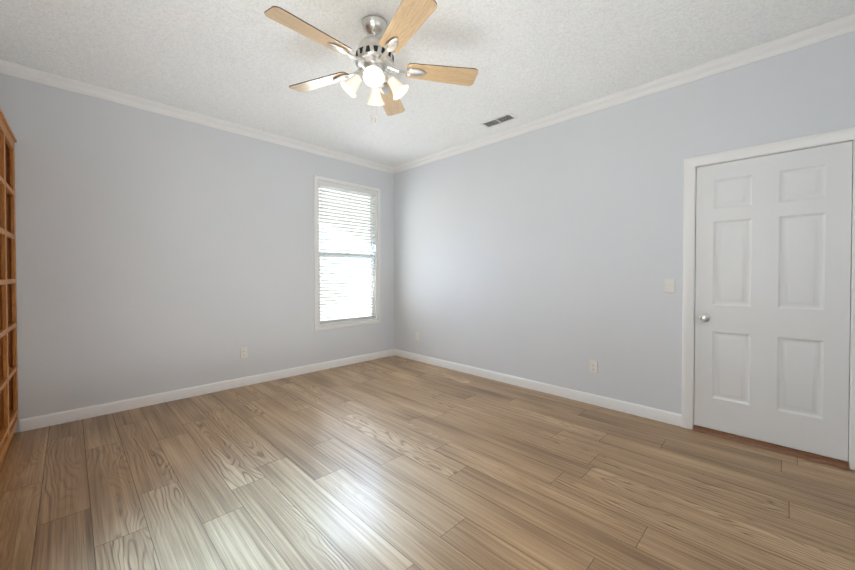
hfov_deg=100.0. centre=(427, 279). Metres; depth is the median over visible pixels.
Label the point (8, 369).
bookcase
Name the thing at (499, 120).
ceiling vent
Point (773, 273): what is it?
door
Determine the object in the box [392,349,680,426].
baseboard
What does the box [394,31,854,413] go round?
wall
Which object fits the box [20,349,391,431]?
baseboard
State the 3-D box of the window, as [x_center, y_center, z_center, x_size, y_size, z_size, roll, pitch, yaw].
[-1.062,-0.321,4.767,1.005,1.895,0.122,-1,1,-45]
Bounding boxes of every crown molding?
[0,59,391,172]
[392,13,854,173]
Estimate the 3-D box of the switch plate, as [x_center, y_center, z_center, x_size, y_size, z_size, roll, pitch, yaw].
[1.921,0.053,2.849,0.018,0.114,0.070,-1,1,-45]
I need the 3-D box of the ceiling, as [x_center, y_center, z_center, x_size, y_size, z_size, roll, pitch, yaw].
[-0.282,-1.611,2.217,4.240,0.060,4.840,-1,1,-45]
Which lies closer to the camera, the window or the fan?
the fan
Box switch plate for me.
[665,279,674,292]
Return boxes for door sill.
[693,425,848,469]
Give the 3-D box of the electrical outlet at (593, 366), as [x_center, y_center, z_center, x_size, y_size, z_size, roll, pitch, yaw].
[1.514,0.801,3.274,0.008,0.114,0.070,-1,1,-45]
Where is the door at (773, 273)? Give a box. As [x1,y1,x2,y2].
[694,141,852,460]
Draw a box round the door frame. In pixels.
[681,127,854,469]
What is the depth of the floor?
2.00 m
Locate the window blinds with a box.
[317,180,376,325]
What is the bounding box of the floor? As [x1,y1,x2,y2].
[0,355,854,569]
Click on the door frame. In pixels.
(692, 163)
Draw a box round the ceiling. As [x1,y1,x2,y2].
[0,0,854,166]
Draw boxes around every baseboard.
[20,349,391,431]
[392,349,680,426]
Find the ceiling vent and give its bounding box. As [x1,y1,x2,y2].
[479,112,517,128]
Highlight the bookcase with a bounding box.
[0,109,17,462]
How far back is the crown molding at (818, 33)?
2.81 m
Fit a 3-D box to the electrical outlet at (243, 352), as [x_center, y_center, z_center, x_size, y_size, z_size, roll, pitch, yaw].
[-1.953,0.784,3.823,0.070,0.114,0.008,-1,1,-45]
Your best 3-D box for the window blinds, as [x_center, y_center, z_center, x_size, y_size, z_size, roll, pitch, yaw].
[-1.042,-0.325,4.747,0.903,1.794,0.074,-1,1,-45]
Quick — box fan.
[264,0,477,123]
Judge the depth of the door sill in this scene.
2.42 m
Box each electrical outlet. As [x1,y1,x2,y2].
[240,347,246,358]
[590,360,597,373]
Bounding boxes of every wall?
[0,73,393,432]
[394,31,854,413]
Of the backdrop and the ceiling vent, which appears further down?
the backdrop
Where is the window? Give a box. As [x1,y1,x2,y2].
[314,175,380,330]
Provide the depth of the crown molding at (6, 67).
3.29 m
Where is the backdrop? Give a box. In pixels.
[319,188,370,320]
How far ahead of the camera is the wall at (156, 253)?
3.29 m

